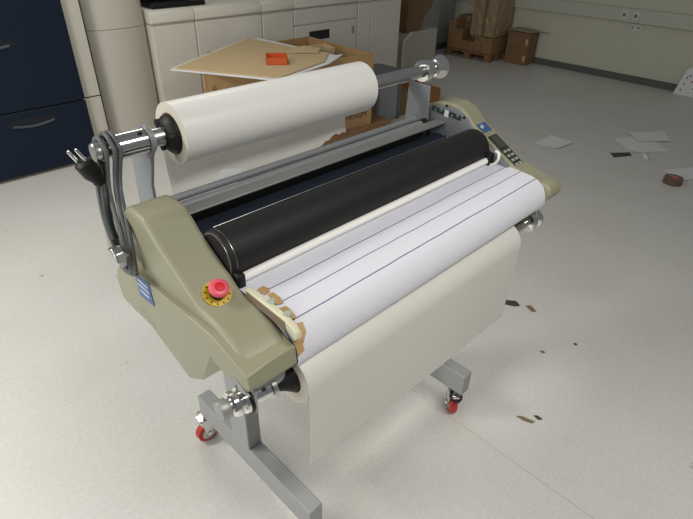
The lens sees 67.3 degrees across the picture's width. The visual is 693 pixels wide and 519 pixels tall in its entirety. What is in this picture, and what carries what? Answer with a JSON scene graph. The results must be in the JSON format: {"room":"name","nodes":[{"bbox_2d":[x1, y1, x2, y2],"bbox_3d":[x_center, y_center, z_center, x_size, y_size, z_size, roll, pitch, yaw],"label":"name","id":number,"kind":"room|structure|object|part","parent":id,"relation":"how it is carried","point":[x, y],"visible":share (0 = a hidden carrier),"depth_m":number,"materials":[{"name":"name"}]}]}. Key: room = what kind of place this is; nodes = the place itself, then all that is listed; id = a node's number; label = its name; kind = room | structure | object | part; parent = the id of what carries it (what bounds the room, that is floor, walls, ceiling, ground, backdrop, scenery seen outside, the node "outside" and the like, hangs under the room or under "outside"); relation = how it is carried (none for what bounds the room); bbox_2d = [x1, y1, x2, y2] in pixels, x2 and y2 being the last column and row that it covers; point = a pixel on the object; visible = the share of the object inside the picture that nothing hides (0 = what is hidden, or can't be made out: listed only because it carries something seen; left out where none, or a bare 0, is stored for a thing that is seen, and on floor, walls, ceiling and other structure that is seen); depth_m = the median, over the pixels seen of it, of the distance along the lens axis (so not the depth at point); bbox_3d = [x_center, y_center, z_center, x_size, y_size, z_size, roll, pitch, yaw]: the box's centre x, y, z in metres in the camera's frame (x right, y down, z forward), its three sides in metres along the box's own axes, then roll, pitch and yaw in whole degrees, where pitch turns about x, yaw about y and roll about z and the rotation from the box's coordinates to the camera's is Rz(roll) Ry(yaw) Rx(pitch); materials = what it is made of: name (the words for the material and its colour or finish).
{"room":"print workshop","nodes":[
{"label":"print workshop","id":0,"kind":"room"},
{"bbox_2d":[0,48,692,518],"bbox_3d":[0.688,-0.122,3.414,10.400,0.050,7.650,-28,43,-36],"label":"floor","id":1,"kind":"structure","parent":0,"point":[97,412],"depth_m":2.33,"materials":[{"name":"plastic"}]},
{"bbox_2d":[0,0,107,180],"bbox_3d":[-2.843,-1.441,3.673,1.750,1.680,0.834,-28,43,-36],"label":"cabinet","id":2,"kind":"object","parent":1,"relation":"on","point":[51,105],"visible":0.93,"depth_m":3.85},
{"bbox_3d":[-2.618,-1.464,3.275,1.615,1.195,0.040,-28,43,-36],"label":"door","id":3,"kind":"part","parent":2,"relation":"part of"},
{"bbox_3d":[-2.636,-0.761,3.735,1.615,0.465,0.040,-28,43,-36],"label":"door","id":4,"kind":"part","parent":2,"relation":"part of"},
{"bbox_2d":[78,0,157,133],"bbox_3d":[-2.040,-1.868,4.374,0.544,1.700,0.710,-28,43,-36],"label":"column","id":5,"kind":"object","parent":1,"relation":"on","point":[114,29],"visible":0.53,"depth_m":4.26,"materials":[{"name":"beige paint"}]},
{"bbox_3d":[-2.030,-2.275,4.122,0.527,0.743,0.670,-28,43,-36],"label":"panel","id":6,"kind":"part","parent":5,"relation":"part of","materials":[{"name":"beige"}]},
{"bbox_2d":[141,6,202,103],"bbox_3d":[-1.742,-1.808,4.876,0.407,1.062,0.764,-28,43,-36],"label":"base cabinet","id":7,"kind":"object","parent":1,"relation":"on","point":[170,32],"visible":0.56,"depth_m":4.53,"materials":[{"name":"beige"}]},
{"bbox_3d":[-1.732,-2.207,4.614,0.407,0.107,0.764,-28,43,-36],"label":"lid","id":8,"kind":"part","parent":7,"relation":"part of","materials":[{"name":"beige"}]},
{"bbox_2d":[140,0,204,8],"bbox_3d":[-1.548,-2.290,4.533,0.510,0.128,0.350,-28,43,-36],"label":"tray","id":9,"kind":"object","parent":7,"relation":"on","point":[152,4],"visible":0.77,"depth_m":4.42,"materials":[{"name":"black plastic"}]},
{"bbox_3d":[-1.489,-1.630,4.683,0.399,0.888,0.018,-28,43,-36],"label":"door","id":10,"kind":"part","parent":7,"relation":"part of","materials":[{"name":"beige"}]},
{"bbox_2d":[189,0,261,92],"bbox_3d":[-1.337,-2.019,5.213,0.716,1.062,0.764,-28,43,-36],"label":"base cabinet","id":11,"kind":"object","parent":1,"relation":"on","point":[218,24],"visible":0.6,"depth_m":4.77,"materials":[{"name":"beige"}]},
{"bbox_3d":[-1.327,-2.418,4.951,0.716,0.107,0.764,-28,43,-36],"label":"lid","id":12,"kind":"part","parent":11,"relation":"part of","materials":[{"name":"beige"}]},
{"bbox_2d":[258,0,293,40],"bbox_3d":[-0.939,-2.226,5.545,0.389,1.062,0.764,-28,43,-36],"label":"base cabinet","id":13,"kind":"object","parent":1,"relation":"on","point":[276,15],"visible":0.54,"depth_m":5.13,"materials":[{"name":"beige"}]},
{"bbox_3d":[-0.929,-2.625,5.283,0.389,0.107,0.764,-28,43,-36],"label":"lid","id":14,"kind":"part","parent":13,"relation":"part of","materials":[{"name":"beige"}]},
{"bbox_3d":[-0.686,-2.043,5.355,0.379,0.875,0.018,-28,43,-36],"label":"door","id":15,"kind":"part","parent":13,"relation":"part of","materials":[{"name":"beige"}]},
{"bbox_2d":[239,113,390,181],"bbox_3d":[-0.539,-1.160,4.785,1.750,0.130,0.980,-28,43,-36],"label":"wooden pallet","id":16,"kind":"object","parent":1,"relation":"on","point":[377,121],"visible":0.13,"depth_m":4.75,"materials":[{"name":"brown wood"}]},
{"bbox_2d":[202,36,373,128],"bbox_3d":[-0.611,-1.449,4.539,1.590,0.620,0.956,-28,43,-36],"label":"carton","id":17,"kind":"object","parent":16,"relation":"on","point":[211,82],"visible":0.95,"depth_m":4.54,"materials":[{"name":"cardboard"}]},
{"bbox_2d":[170,38,342,79],"bbox_3d":[-0.623,-1.675,4.294,1.054,0.019,1.338,10,34,13],"label":"cardboard sheet","id":18,"kind":"object","parent":17,"relation":"on","point":[245,58],"visible":0.78,"depth_m":4.09,"materials":[{"name":"beige cardboard"}]},
{"bbox_2d":[266,53,287,64],"bbox_3d":[-0.545,-1.563,4.060,0.164,0.055,0.178,-4,34,-8],"label":"box","id":19,"kind":"object","parent":18,"relation":"on","point":[271,58],"visible":1,"depth_m":4.00,"materials":[{"name":"orange plastic"}]},
{"bbox_2d":[286,46,319,52],"bbox_3d":[-0.368,-1.787,4.430,0.283,0.026,0.192,0,33,-2],"label":"card offcut","id":20,"kind":"object","parent":18,"relation":"on","point":[301,49],"visible":0.96,"depth_m":4.42,"materials":[{"name":"cardboard"}]},
{"bbox_2d":[308,43,334,54],"bbox_3d":[-0.228,-1.645,4.797,0.172,0.599,0.229,-15,37,-24],"label":"box","id":21,"kind":"object","parent":17,"relation":"in","point":[323,47],"visible":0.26,"depth_m":4.66,"materials":[{"name":"cardboard"}]},
{"bbox_2d":[346,111,365,119],"bbox_3d":[0.088,-1.304,4.713,0.224,0.059,0.001,-19,38,-28],"label":"print","id":22,"kind":"object","parent":17,"relation":"attached to","point":[361,115],"depth_m":4.73,"materials":[{"name":"brown cardboard"}]},
{"bbox_2d":[89,55,560,518],"bbox_3d":[-0.002,0.134,1.738,1.335,1.331,0.749,-28,43,-36],"label":"machine","id":23,"kind":"object","parent":1,"relation":"on","point":[193,254],"visible":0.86,"depth_m":1.28,"materials":[{"name":"grey paint"}]},
{"bbox_3d":[-0.547,-0.243,1.167,0.042,0.045,0.045,-28,43,-36],"label":"knob","id":24,"kind":"part","parent":23,"relation":"part of","materials":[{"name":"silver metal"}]},
{"bbox_2d":[66,130,137,276],"bbox_3d":[-0.531,-0.121,1.187,0.108,0.309,0.199,-28,43,-36],"label":"power cord","id":25,"kind":"object","parent":23,"relation":"hanging from","point":[98,174],"visible":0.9,"depth_m":1.16,"materials":[{"name":"grey plastic"}]},
{"bbox_3d":[-0.503,-0.009,1.166,0.044,0.053,0.053,-28,43,-36],"label":"knurled knob","id":26,"kind":"part","parent":23,"relation":"part of","materials":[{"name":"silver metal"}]},
{"bbox_3d":[-0.470,0.070,1.211,0.001,0.068,0.077,-28,43,-36],"label":"label plate","id":27,"kind":"part","parent":23,"relation":"part of","materials":[{"name":"blue"}]},
{"bbox_3d":[-0.243,0.295,1.028,0.022,0.044,0.042,-28,43,-36],"label":"knob","id":28,"kind":"part","parent":23,"relation":"part of","materials":[{"name":"silver metal"}]},
{"bbox_3d":[-0.334,0.309,1.587,0.052,0.710,0.102,-28,43,-36],"label":"post","id":29,"kind":"part","parent":23,"relation":"part of","materials":[{"name":"grey metal"}]},
{"bbox_2d":[235,385,255,412],"bbox_3d":[-0.206,0.283,1.061,0.006,0.067,0.066,-28,43,-36],"label":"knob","id":30,"kind":"object","parent":23,"relation":"in","point":[249,403],"depth_m":1.04,"materials":[{"name":"silver metal"}]},
{"bbox_2d":[156,61,377,194],"bbox_3d":[-0.191,-0.384,1.495,0.662,0.260,0.151,-28,43,-36],"label":"roll","id":31,"kind":"object","parent":23,"relation":"attached to","point":[232,131],"visible":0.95,"depth_m":1.42,"materials":[{"name":"white plastic film"},{"name":"cardboard"},{"name":"black plastic"}]},
{"bbox_3d":[-0.154,0.090,1.066,0.018,0.016,0.018,-28,43,-36],"label":"guide knob","id":32,"kind":"part","parent":23,"relation":"part of","materials":[{"name":"grey plastic"}]},
{"bbox_3d":[-0.117,0.111,1.035,0.018,0.016,0.018,-28,43,-36],"label":"guide knob","id":33,"kind":"part","parent":23,"relation":"part of","materials":[{"name":"grey"}]},
{"bbox_3d":[-0.030,-0.294,1.509,1.000,0.007,0.037,-28,43,-36],"label":"flat rail","id":34,"kind":"part","parent":23,"relation":"part of","materials":[{"name":"silver metal"}]},
{"bbox_2d":[240,158,544,365],"bbox_3d":[0.189,-0.065,1.401,1.020,0.127,0.223,-28,43,-36],"label":"printed sheet","id":35,"kind":"object","parent":23,"relation":"on","point":[336,281],"visible":0.98,"depth_m":1.29,"materials":[{"name":"paper"}]},
{"bbox_2d":[257,286,269,294],"bbox_3d":[-0.178,0.066,1.128,0.024,0.001,0.028,-28,43,-36],"label":"scrap","id":36,"kind":"object","parent":35,"relation":"on","point":[264,290],"visible":1,"depth_m":1.13,"materials":[{"name":"beige paper"}]},
{"bbox_2d":[268,292,282,304],"bbox_3d":[-0.149,0.082,1.106,0.017,0.001,0.045,-21,39,-30],"label":"scrap","id":37,"kind":"object","parent":35,"relation":"on","point":[273,295],"visible":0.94,"depth_m":1.11,"materials":[{"name":"beige paper"}]},
{"bbox_2d":[279,306,296,318],"bbox_3d":[-0.120,0.110,1.069,0.020,0.001,0.048,-21,39,-30],"label":"scrap","id":38,"kind":"object","parent":35,"relation":"on","point":[284,308],"visible":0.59,"depth_m":1.08,"materials":[{"name":"beige paper"}]},
{"bbox_2d":[293,339,304,356],"bbox_3d":[-0.096,0.175,1.049,0.017,0.035,0.017,-28,43,-36],"label":"scrap","id":39,"kind":"object","parent":35,"relation":"on","point":[298,344],"visible":0.93,"depth_m":1.05,"materials":[{"name":"beige paper"}]},
{"bbox_2d":[296,322,305,342],"bbox_3d":[-0.092,0.148,1.055,0.023,0.033,0.031,-17,37,-26],"label":"scrap","id":40,"kind":"object","parent":35,"relation":"on","point":[301,326],"visible":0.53,"depth_m":1.05,"materials":[{"name":"beige paper"}]},
{"bbox_2d":[284,225,520,463],"bbox_3d":[0.181,0.181,1.443,0.862,0.340,0.138,-28,43,-36],"label":"roll","id":41,"kind":"object","parent":23,"relation":"attached to","point":[351,380],"visible":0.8,"depth_m":1.32,"materials":[{"name":"white paper"}]},
{"bbox_3d":[0.443,0.556,2.113,0.053,0.033,0.052,-28,43,-36],"label":"brake lever","id":42,"kind":"part","parent":23,"relation":"part of","materials":[{"name":"black plastic"}]},
{"bbox_3d":[0.415,-0.282,1.840,0.016,0.467,0.448,-28,43,-36],"label":"plate","id":43,"kind":"part","parent":23,"relation":"part of","materials":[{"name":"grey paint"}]},
{"bbox_3d":[0.527,-0.364,1.726,0.050,0.069,0.118,-28,43,-36],"label":"control panel","id":44,"kind":"part","parent":23,"relation":"part of","materials":[{"name":"grey plastic"}]},
{"bbox_2d":[292,0,357,48],"bbox_3d":[-0.469,-2.470,5.934,0.914,1.062,0.768,-28,43,-36],"label":"base cabinet","id":45,"kind":"object","parent":1,"relation":"on","point":[334,21],"visible":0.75,"depth_m":5.56,"materials":[{"name":"beige"}]},
{"bbox_3d":[-0.208,-2.607,5.537,0.904,0.138,0.018,-28,43,-36],"label":"drawer","id":46,"kind":"part","parent":45,"relation":"part of","materials":[{"name":"beige"}]},
{"bbox_3d":[-0.460,-2.870,5.674,0.914,0.107,0.764,-28,43,-36],"label":"lid","id":47,"kind":"part","parent":45,"relation":"part of","materials":[{"name":"beige plastic"}]},
{"bbox_3d":[-0.218,-2.229,5.784,0.904,0.735,0.018,-28,43,-36],"label":"door","id":48,"kind":"part","parent":45,"relation":"part of","materials":[{"name":"beige"}]},
{"bbox_2d":[356,0,400,66],"bbox_3d":[0.124,-2.780,6.430,0.739,1.062,0.764,-28,43,-36],"label":"base cabinet","id":49,"kind":"object","parent":1,"relation":"on","point":[378,21],"visible":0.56,"depth_m":6.15,"materials":[{"name":"beige"}]},
{"bbox_3d":[0.193,-2.505,6.084,0.212,0.885,0.018,-28,43,-36],"label":"door","id":50,"kind":"part","parent":49,"relation":"part of","materials":[{"name":"beige"}]},
{"bbox_2d":[371,63,401,119],"bbox_3d":[0.313,-1.692,5.264,0.410,0.530,0.340,-28,43,-36],"label":"base cabinet","id":51,"kind":"object","parent":1,"relation":"on","point":[387,104],"visible":0.34,"depth_m":5.20,"materials":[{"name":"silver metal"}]},
{"bbox_3d":[0.302,-1.542,5.091,0.038,0.470,0.010,-28,43,-36],"label":"post","id":52,"kind":"part","parent":51,"relation":"part of","materials":[{"name":"grey metal"}]},
{"bbox_3d":[0.416,-1.598,5.190,0.270,0.400,0.008,-28,43,-36],"label":"door","id":53,"kind":"part","parent":51,"relation":"part of","materials":[{"name":"grey metal"}]},
{"bbox_3d":[0.535,-1.664,5.285,0.048,0.470,0.010,-28,43,-36],"label":"post","id":54,"kind":"part","parent":51,"relation":"part of","materials":[{"name":"grey metal"}]},
{"bbox_2d":[400,88,407,114],"bbox_3d":[0.450,-1.736,5.593,0.131,0.250,0.450,-28,43,-36],"label":"carton","id":55,"kind":"object","parent":1,"relation":"on","point":[404,93],"visible":0.12,"depth_m":5.45,"materials":[{"name":"cardboard"}]},
{"bbox_2d":[396,25,436,68],"bbox_3d":[0.872,-2.988,7.303,0.744,0.485,0.417,-28,43,-36],"label":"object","id":56,"kind":"object","parent":1,"relation":"on","point":[413,46],"visible":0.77,"depth_m":7.13,"materials":[{"name":"plastic"},{"name":"metal"}]},
{"bbox_3d":[0.809,-2.825,7.006,0.180,0.435,0.023,-28,43,-36],"label":"edge trim","id":57,"kind":"part","parent":56,"relation":"part of","materials":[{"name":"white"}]},
{"bbox_2d":[399,0,432,31],"bbox_3d":[0.883,-3.460,7.032,0.540,0.628,0.330,-28,43,-36],"label":"carton","id":58,"kind":"object","parent":56,"relation":"on","point":[412,12],"visible":0.82,"depth_m":6.93,"materials":[{"name":"cardboard"}]},
{"bbox_2d":[402,80,440,103],"bbox_3d":[0.717,-1.853,5.872,0.650,0.150,0.420,-28,43,-36],"label":"carton","id":59,"kind":"object","parent":1,"relation":"on","point":[435,91],"visible":0.16,"depth_m":5.90,"materials":[{"name":"orange cardboard"}]},
{"bbox_2d":[422,0,440,50],"bbox_3d":[1.100,-3.867,7.453,0.770,1.800,0.110,-28,43,-36],"label":"tower","id":60,"kind":"object","parent":1,"relation":"on","point":[431,19],"visible":0.16,"depth_m":7.75,"materials":[{"name":"grey"}]},
{"bbox_2d":[445,47,504,62],"bbox_3d":[1.975,-3.164,7.961,0.500,0.105,0.785,-28,43,-36],"label":"wooden pallet","id":61,"kind":"object","parent":1,"relation":"on","point":[487,58],"visible":0.58,"depth_m":7.80,"materials":[{"name":"brown wood"}]},
{"bbox_2d":[447,17,464,46],"bbox_3d":[1.667,-3.468,7.955,0.221,0.393,0.115,-28,43,-36],"label":"carton","id":62,"kind":"object","parent":61,"relation":"on","point":[458,22],"visible":0.75,"depth_m":7.87,"materials":[{"name":"cardboard"}]},
{"bbox_2d":[453,27,469,48],"bbox_3d":[1.748,-3.363,7.907,0.201,0.273,0.130,-28,43,-36],"label":"carton","id":63,"kind":"object","parent":61,"relation":"on","point":[462,33],"visible":0.81,"depth_m":7.84,"materials":[{"name":"cardboard"}]},
{"bbox_2d":[461,38,474,50],"bbox_3d":[1.872,-3.231,7.840,0.201,0.131,0.220,-28,43,-36],"label":"carton","id":64,"kind":"object","parent":61,"relation":"on","point":[466,44],"visible":0.74,"depth_m":7.78,"materials":[{"name":"cardboard"}]},
{"bbox_2d":[480,35,507,54],"bbox_3d":[2.186,-3.184,7.702,0.451,0.218,0.170,-28,43,-36],"label":"carton","id":65,"kind":"object","parent":61,"relation":"on","point":[489,46],"visible":0.77,"depth_m":7.60,"materials":[{"name":"cardboard"}]},
{"bbox_2d":[470,0,514,37],"bbox_3d":[2.118,-3.539,7.555,0.456,0.509,0.406,-28,43,-36],"label":"carton","id":66,"kind":"object","parent":65,"relation":"on","point":[490,18],"visible":0.99,"depth_m":7.43,"materials":[{"name":"cardboard"}]},
{"bbox_3d":[1.995,-3.385,8.000,0.221,0.218,0.590,-28,43,-36],"label":"carton","id":67,"kind":"object","parent":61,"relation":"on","visible":0},
{"bbox_2d":[459,13,472,27],"bbox_3d":[1.919,-3.613,7.948,0.221,0.213,0.360,-28,43,-36],"label":"carton","id":68,"kind":"object","parent":67,"relation":"on","point":[468,16],"visible":0.33,"depth_m":7.89,"materials":[{"name":"cardboard"}]},
{"bbox_2d":[505,300,519,306],"bbox_3d":[0.864,0.234,2.830,0.152,0.003,0.048,7,34,8],"label":"scrap","id":69,"kind":"object","parent":1,"relation":"on","point":[508,302],"visible":0.54,"depth_m":2.82,"materials":[{"name":"black paper"}]},
{"bbox_2d":[504,46,535,65],"bbox_3d":[2.536,-2.999,7.625,0.261,0.222,0.340,-28,43,-36],"label":"carton","id":70,"kind":"object","parent":1,"relation":"on","point":[514,55],"visible":0.88,"depth_m":7.54,"materials":[{"name":"cardboard"}]},
{"bbox_2d":[507,30,538,48],"bbox_3d":[2.542,-3.180,7.508,0.257,0.206,0.340,-28,43,-36],"label":"carton","id":71,"kind":"object","parent":70,"relation":"on","point":[518,39],"visible":0.85,"depth_m":7.42,"materials":[{"name":"cardboard"}]},
{"bbox_2d":[508,27,549,33],"bbox_3d":[2.589,-3.242,7.394,0.290,0.040,0.510,-28,43,-36],"label":"lid","id":72,"kind":"object","parent":71,"relation":"on","point":[522,29],"visible":1,"depth_m":7.39,"materials":[{"name":"beige"}]},
{"bbox_2d":[516,416,534,423],"bbox_3d":[0.743,0.665,2.167,0.075,0.003,0.019,19,37,25],"label":"scrap","id":73,"kind":"object","parent":1,"relation":"on","point":[520,417],"visible":1,"depth_m":2.17,"materials":[{"name":"brown"}]},
{"bbox_2d":[526,305,535,311],"bbox_3d":[0.987,0.263,2.790,0.032,0.003,0.057,-8,34,-14],"label":"scrap","id":74,"kind":"object","parent":1,"relation":"on","point":[529,307],"visible":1,"depth_m":2.79,"materials":[{"name":"brown"}]},
{"bbox_2d":[535,135,571,147],"bbox_3d":[1.956,-1.102,4.901,0.341,0.011,0.239,-28,43,-36],"label":"paper sheet","id":75,"kind":"object","parent":1,"relation":"on","point":[551,141],"visible":1,"depth_m":4.91,"materials":[{"name":"white paper"}]},
{"bbox_2d":[611,152,631,156],"bbox_3d":[2.478,-0.942,4.686,0.216,0.001,0.105,-3,33,-6],"label":"strip","id":76,"kind":"object","parent":1,"relation":"on","point":[622,154],"visible":1,"depth_m":4.69,"materials":[{"name":"black plastic"}]},
{"bbox_2d":[631,149,646,159],"bbox_3d":[2.633,-0.954,4.677,0.040,0.031,0.289,-2,33,-5],"label":"paper curl","id":77,"kind":"object","parent":1,"relation":"on","point":[644,155],"visible":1,"depth_m":4.64,"materials":[{"name":"white paper"}]},
{"bbox_2d":[613,136,669,151],"bbox_3d":[2.769,-1.101,4.937,0.388,0.003,0.431,-2,33,-5],"label":"paper sheet","id":78,"kind":"object","parent":1,"relation":"on","point":[630,143],"visible":0.98,"depth_m":4.89,"materials":[{"name":"white paper"}]},
{"bbox_2d":[629,131,670,141],"bbox_3d":[2.984,-1.206,5.095,0.440,0.004,0.275,-2,33,-5],"label":"paper sheet","id":79,"kind":"object","parent":78,"relation":"on","point":[653,135],"visible":1,"depth_m":5.09,"materials":[{"name":"white paper"}]},
{"bbox_2d":[662,174,683,186],"bbox_3d":[2.623,-0.637,4.184,0.140,0.051,0.140,-28,43,-36],"label":"tape roll","id":80,"kind":"object","parent":1,"relation":"on","point":[673,180],"visible":1,"depth_m":4.15,"materials":[{"name":"brown plastic"}]},
{"bbox_2d":[663,168,692,179],"bbox_3d":[2.846,-0.714,4.348,0.310,0.004,0.218,-6,34,-11],"label":"paper sheet","id":81,"kind":"object","parent":1,"relation":"on","point":[686,173],"visible":0.85,"depth_m":4.37,"materials":[{"name":"white paper"}]},
{"bbox_2d":[673,67,692,96],"bbox_3d":[4.228,-2.132,6.247,0.072,0.364,0.448,-28,43,-36],"label":"board","id":82,"kind":"object","parent":1,"relation":"on","point":[685,86],"visible":1,"depth_m":6.33,"materials":[{"name":"white paper"}]},
{"bbox_2d":[437,0,456,43],"bbox_3d":[-1.963,-2.758,4.822,10.250,2.700,0.150,-28,43,-36],"label":"wall","id":83,"kind":"structure","parent":0,"point":[447,9],"depth_m":8.20,"materials":[{"name":"grey paint"}]},
{"bbox_2d":[436,42,447,49],"bbox_3d":[-1.941,-1.628,5.485,10.230,0.085,0.015,-28,43,-36],"label":"baseboard","id":84,"kind":"structure","parent":83,"relation":"attached to","point":[440,45],"depth_m":8.36,"materials":[{"name":"grey plastic"}]},
{"bbox_2d":[454,0,692,83],"bbox_3d":[4.373,-3.175,5.706,0.150,2.700,7.650,-28,43,-36],"label":"wall","id":85,"kind":"structure","parent":0,"point":[664,54],"depth_m":6.82,"materials":[{"name":"paint"}]},
{"bbox_2d":[465,0,692,30],"bbox_3d":[4.337,-2.631,5.908,0.065,0.157,7.500,-28,43,-36],"label":"trim","id":86,"kind":"structure","parent":85,"relation":"attached to","point":[647,17],"depth_m":6.69,"materials":[{"name":"beige plastic"}]},
{"bbox_2d":[533,57,677,90],"bbox_3d":[4.337,-2.020,6.328,0.020,0.085,7.500,-28,43,-36],"label":"baseboard","id":87,"kind":"structure","parent":85,"relation":"attached to","point":[572,67],"depth_m":7.01,"materials":[{"name":"grey plastic"}]},
{"bbox_2d":[620,10,628,18],"bbox_3d":[3.501,-3.083,6.562,0.014,0.100,0.085,-28,43,-36],"label":"wall socket","id":88,"kind":"object","parent":85,"relation":"attached to","point":[624,14],"visible":1,"depth_m":6.56,"materials":[{"name":"white plastic"}]},
{"bbox_2d":[629,23,642,31],"bbox_3d":[3.655,-2.929,6.583,0.014,0.085,0.150,-28,43,-36],"label":"wall socket","id":89,"kind":"object","parent":85,"relation":"attached to","point":[633,27],"visible":1,"depth_m":6.58,"materials":[{"name":"white plastic"}]},
{"bbox_2d":[631,11,640,20],"bbox_3d":[3.599,-3.027,6.480,0.014,0.100,0.085,-28,43,-36],"label":"wall socket","id":90,"kind":"object","parent":85,"relation":"attached to","point":[635,16],"visible":1,"depth_m":6.47,"materials":[{"name":"white plastic"}]}
]}

